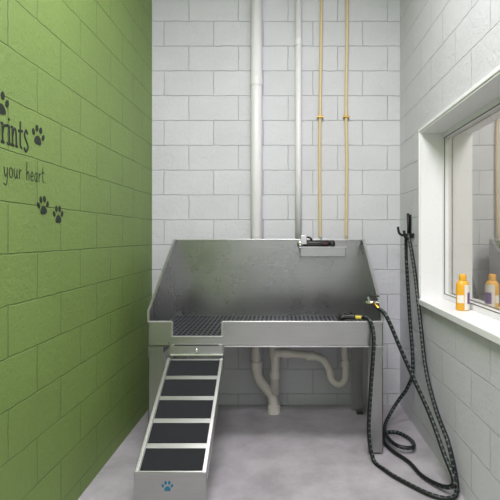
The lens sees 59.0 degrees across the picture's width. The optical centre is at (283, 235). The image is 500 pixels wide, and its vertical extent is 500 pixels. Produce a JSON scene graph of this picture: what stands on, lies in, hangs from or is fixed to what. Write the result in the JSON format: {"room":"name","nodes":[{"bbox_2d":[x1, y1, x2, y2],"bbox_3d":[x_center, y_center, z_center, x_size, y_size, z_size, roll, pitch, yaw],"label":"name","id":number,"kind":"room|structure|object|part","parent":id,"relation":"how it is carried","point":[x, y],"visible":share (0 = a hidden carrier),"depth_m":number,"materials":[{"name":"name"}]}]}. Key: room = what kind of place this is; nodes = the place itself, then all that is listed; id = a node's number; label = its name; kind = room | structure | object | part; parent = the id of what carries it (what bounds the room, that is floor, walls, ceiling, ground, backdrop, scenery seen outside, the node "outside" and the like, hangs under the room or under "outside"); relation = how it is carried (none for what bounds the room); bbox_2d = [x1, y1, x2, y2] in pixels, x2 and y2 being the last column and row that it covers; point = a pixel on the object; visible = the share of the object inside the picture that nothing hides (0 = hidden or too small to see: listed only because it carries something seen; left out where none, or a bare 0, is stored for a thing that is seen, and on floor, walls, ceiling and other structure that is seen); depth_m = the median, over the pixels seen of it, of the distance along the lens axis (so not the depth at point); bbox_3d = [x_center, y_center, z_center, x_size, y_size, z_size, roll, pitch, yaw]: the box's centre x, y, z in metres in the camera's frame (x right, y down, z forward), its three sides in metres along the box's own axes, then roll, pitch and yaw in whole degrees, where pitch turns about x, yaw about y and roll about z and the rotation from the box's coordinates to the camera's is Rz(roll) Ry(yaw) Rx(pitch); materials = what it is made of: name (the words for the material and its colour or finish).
{"room":"dog washing room","nodes":[
{"label":"dog washing room","id":0,"kind":"room"},
{"bbox_2d":[0,0,151,499],"bbox_3d":[-1.180,-0.450,1.000,0.200,3.660,5.200,0,0,0],"label":"wall","id":1,"kind":"structure","parent":0,"point":[76,291],"depth_m":2.23,"materials":[{"name":"green brick"}]},
{"bbox_2d":[0,91,8,114],"bbox_3d":[-1.079,-0.509,1.674,0.002,0.090,0.101,0,0,0],"label":"decal","id":2,"kind":"object","parent":1,"relation":"attached to","point":[2,108],"visible":1,"depth_m":1.69,"materials":[{"name":"black paint"}]},
{"bbox_2d":[0,118,28,152],"bbox_3d":[-1.079,-0.378,1.654,0.003,0.183,0.412,0,0,0],"label":"lettering","id":3,"kind":"object","parent":1,"relation":"attached to","point":[1,122],"depth_m":1.75,"materials":[{"name":"black paint"}]},
{"bbox_2d":[4,166,45,184],"bbox_3d":[-1.079,-0.254,1.800,0.001,0.116,0.385,0,0,0],"label":"lettering","id":4,"kind":"object","parent":1,"relation":"attached to","point":[4,166],"depth_m":1.77,"materials":[{"name":"black paint"}]},
{"bbox_2d":[32,125,44,144],"bbox_3d":[-1.079,-0.443,1.933,0.002,0.086,0.096,0,0,0],"label":"decal","id":5,"kind":"object","parent":1,"relation":"attached to","point":[37,140],"visible":1,"depth_m":1.93,"materials":[{"name":"black paint"}]},
{"bbox_2d":[37,196,48,213],"bbox_3d":[-1.079,-0.139,1.971,0.002,0.084,0.093,0,0,0],"label":"decal","id":6,"kind":"object","parent":1,"relation":"attached to","point":[43,208],"visible":1,"depth_m":1.97,"materials":[{"name":"black paint"}]},
{"bbox_2d":[53,206,62,222],"bbox_3d":[-1.079,-0.104,2.103,0.002,0.082,0.093,0,0,0],"label":"decal","id":7,"kind":"object","parent":1,"relation":"attached to","point":[58,218],"visible":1,"depth_m":2.10,"materials":[{"name":"black paint"}]},
{"bbox_2d":[78,405,464,499],"bbox_3d":[0.934,1.430,1.000,4.429,0.100,5.600,0,0,0],"label":"floor","id":8,"kind":"structure","parent":0,"point":[301,452],"depth_m":2.72,"materials":[{"name":"concrete"}]},
{"bbox_2d":[134,358,223,499],"bbox_3d":[-0.553,1.069,2.454,0.350,0.622,0.646,0,0,0],"label":"ramp","id":9,"kind":"object","parent":8,"relation":"on","point":[173,463],"visible":1,"depth_m":2.31,"materials":[{"name":"aluminium"},{"name":"black rubber"}]},
{"bbox_3d":[-0.553,1.216,2.137,0.350,0.137,0.008,0,0,0],"label":"plate","id":10,"kind":"part","parent":9,"relation":"part of","materials":[{"name":"metal"}]},
{"bbox_2d":[147,239,383,453],"bbox_3d":[-0.117,0.702,3.108,1.489,1.357,0.726,0,0,0],"label":"tub","id":11,"kind":"object","parent":8,"relation":"on","point":[210,296],"visible":0.84,"depth_m":3.46,"materials":[{"name":"metal"}]},
{"bbox_3d":[-0.855,0.395,3.119,0.004,0.730,0.692,0,0,0],"label":"panel","id":12,"kind":"part","parent":11,"relation":"part of","materials":[{"name":"metal"}]},
{"bbox_3d":[-0.550,0.714,2.767,0.331,0.068,0.012,0,0,0],"label":"ramp hinge plate","id":13,"kind":"part","parent":11,"relation":"part of","materials":[{"name":"metal"}]},
{"bbox_3d":[-0.117,1.000,3.119,1.469,0.560,0.512,0,0,0],"label":"rail","id":14,"kind":"part","parent":11,"relation":"part of","materials":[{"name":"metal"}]},
{"bbox_3d":[-0.117,0.395,3.463,1.481,0.730,0.004,0,0,0],"label":"panel","id":15,"kind":"part","parent":11,"relation":"part of","materials":[{"name":"metal"}]},
{"bbox_2d":[250,347,349,414],"bbox_3d":[0.110,1.056,3.374,0.782,0.652,0.146,0,0,15],"label":"drain plumbing","id":16,"kind":"object","parent":11,"relation":"attached to","point":[275,353],"visible":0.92,"depth_m":3.39,"materials":[{"name":"plastic"}]},
{"bbox_3d":[-0.151,1.087,3.464,0.217,0.589,0.125,0,0,0],"label":"vent leg","id":17,"kind":"part","parent":16,"relation":"part of","materials":[{"name":"plastic"}]},
{"bbox_2d":[297,235,334,246],"bbox_3d":[0.250,0.038,3.463,0.290,0.091,0.177,0,0,0],"label":"mixing valve","id":18,"kind":"object","parent":11,"relation":"on","point":[304,242],"visible":1,"depth_m":3.40,"materials":[{"name":"black plastic"}]},
{"bbox_3d":[0.298,0.087,3.410,0.367,0.009,0.101,0,0,0],"label":"control box lid","id":19,"kind":"part","parent":11,"relation":"part of","materials":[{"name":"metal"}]},
{"bbox_2d":[338,311,360,320],"bbox_3d":[0.421,0.512,2.807,0.156,0.063,0.052,0,0,0],"label":"spray nozzle","id":20,"kind":"object","parent":11,"relation":"attached to","point":[344,316],"visible":1,"depth_m":2.80,"materials":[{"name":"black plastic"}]},
{"bbox_2d":[365,295,379,308],"bbox_3d":[0.575,0.427,2.837,0.090,0.096,0.091,0,0,0],"label":"tap","id":21,"kind":"object","parent":11,"relation":"attached to","point":[375,304],"visible":0.94,"depth_m":2.85,"materials":[{"name":"silver metal"}]},
{"bbox_2d":[372,301,378,308],"bbox_3d":[0.590,0.449,2.827,0.030,0.051,0.076,0,0,-23],"label":"outlet","id":22,"kind":"object","parent":21,"relation":"attached to","point":[375,303],"depth_m":2.82,"materials":[{"name":"gold metal"}]},
{"bbox_3d":[0.622,0.395,3.119,0.004,0.730,0.692,0,0,0],"label":"panel","id":23,"kind":"part","parent":11,"relation":"part of","materials":[{"name":"metal"}]},
{"bbox_2d":[152,0,399,404],"bbox_3d":[0.934,-0.450,3.700,4.429,3.660,0.200,0,0,0],"label":"wall","id":24,"kind":"structure","parent":0,"point":[201,49],"depth_m":3.60,"materials":[{"name":"white brick"}]},
{"bbox_2d":[250,0,262,359],"bbox_3d":[-0.222,-0.630,3.545,0.098,3.300,0.098,0,0,0],"label":"vent pipe","id":25,"kind":"object","parent":24,"relation":"attached to","point":[256,80],"visible":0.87,"depth_m":3.51,"materials":[{"name":"white plastic"}]},
{"bbox_2d":[295,0,301,238],"bbox_3d":[0.117,-1.115,3.570,0.058,2.330,0.058,0,0,0],"label":"conduit pipe","id":26,"kind":"object","parent":24,"relation":"attached to","point":[298,3],"visible":0.96,"depth_m":3.55,"materials":[{"name":"white plastic"}]},
{"bbox_2d":[317,0,323,238],"bbox_3d":[0.295,-1.120,3.580,0.050,2.320,0.040,0,0,0],"label":"supply pipe","id":27,"kind":"object","parent":24,"relation":"attached to","point":[319,117],"visible":0.95,"depth_m":3.57,"materials":[{"name":"gold metal"}]},
{"bbox_2d":[343,0,349,238],"bbox_3d":[0.506,-1.120,3.580,0.050,2.320,0.040,0,0,0],"label":"supply pipe","id":28,"kind":"object","parent":24,"relation":"attached to","point":[346,117],"visible":1,"depth_m":3.57,"materials":[{"name":"gold metal"}]},
{"bbox_2d":[400,0,499,499],"bbox_3d":[1.049,-0.450,1.000,0.200,3.660,5.200,0,0,0],"label":"wall","id":29,"kind":"structure","parent":0,"point":[447,47],"depth_m":2.58,"materials":[{"name":"white brick"}]},
{"bbox_2d":[397,213,413,239],"bbox_3d":[0.900,-0.070,3.270,0.108,0.200,0.140,0,0,0],"label":"hook","id":30,"kind":"object","parent":29,"relation":"attached to","point":[409,217],"visible":0.81,"depth_m":3.29,"materials":[{"name":"black plastic"}]},
{"bbox_3d":[0.931,-0.085,3.300,0.024,0.170,0.020,0,0,0],"label":"post","id":31,"kind":"part","parent":30,"relation":"part of","materials":[{"name":"black plastic"}]},
{"bbox_2d":[361,233,458,499],"bbox_3d":[0.713,0.681,2.778,0.456,1.407,0.990,0,0,0],"label":"hose","id":32,"kind":"object","parent":30,"relation":"hanging from","point":[452,469],"visible":0.98,"depth_m":2.69,"materials":[{"name":"black rubber"}]},
{"bbox_3d":[0.945,-0.070,3.300,0.008,0.180,0.060,0,0,0],"label":"plate","id":33,"kind":"part","parent":30,"relation":"part of","materials":[{"name":"black plastic"}]},
{"bbox_2d":[418,65,499,296],"bbox_3d":[0.942,-0.139,2.099,0.014,1.207,1.941,0,0,0],"label":"window frame","id":34,"kind":"structure","parent":29,"relation":"attached to","point":[495,71],"depth_m":2.85,"materials":[{"name":"white paint"}]},
{"bbox_2d":[419,298,499,344],"bbox_3d":[1.034,0.449,2.099,0.230,0.038,1.897,0,0,0],"label":"sill","id":35,"kind":"structure","parent":29,"relation":"attached to","point":[487,327],"depth_m":2.32,"materials":[{"name":"white paint"}]},
{"bbox_2d":[456,274,469,310],"bbox_3d":[1.036,0.325,2.550,0.077,0.210,0.062,0,0,0],"label":"shampoo bottle","id":36,"kind":"object","parent":35,"relation":"on","point":[462,286],"visible":1,"depth_m":2.53,"materials":[{"name":"orange plastic"}]},
{"bbox_2d":[420,71,499,297],"bbox_3d":[1.045,-0.130,2.099,0.208,1.180,1.897,0,0,0],"label":"lining","id":37,"kind":"object","parent":29,"relation":"attached to","point":[431,136],"visible":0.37,"depth_m":3.04,"materials":[{"name":"white paint"}]},
{"bbox_2d":[442,97,499,320],"bbox_3d":[1.113,-0.139,2.099,0.043,1.138,1.873,0,0,0],"label":"window","id":38,"kind":"structure","parent":37,"relation":"attached to","point":[474,150],"depth_m":2.59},
{"bbox_3d":[1.113,-0.139,2.099,0.043,1.138,1.873,0,0,0],"label":"sash","id":39,"kind":"part","parent":38,"relation":"part of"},
{"bbox_2d":[444,103,499,313],"bbox_3d":[1.093,-0.139,2.099,0.005,1.068,1.803,0,0,0],"label":"glazing gasket","id":40,"kind":"object","parent":38,"relation":"attached to","point":[499,103],"visible":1,"depth_m":3.00,"materials":[{"name":"black rubber"}]}
]}

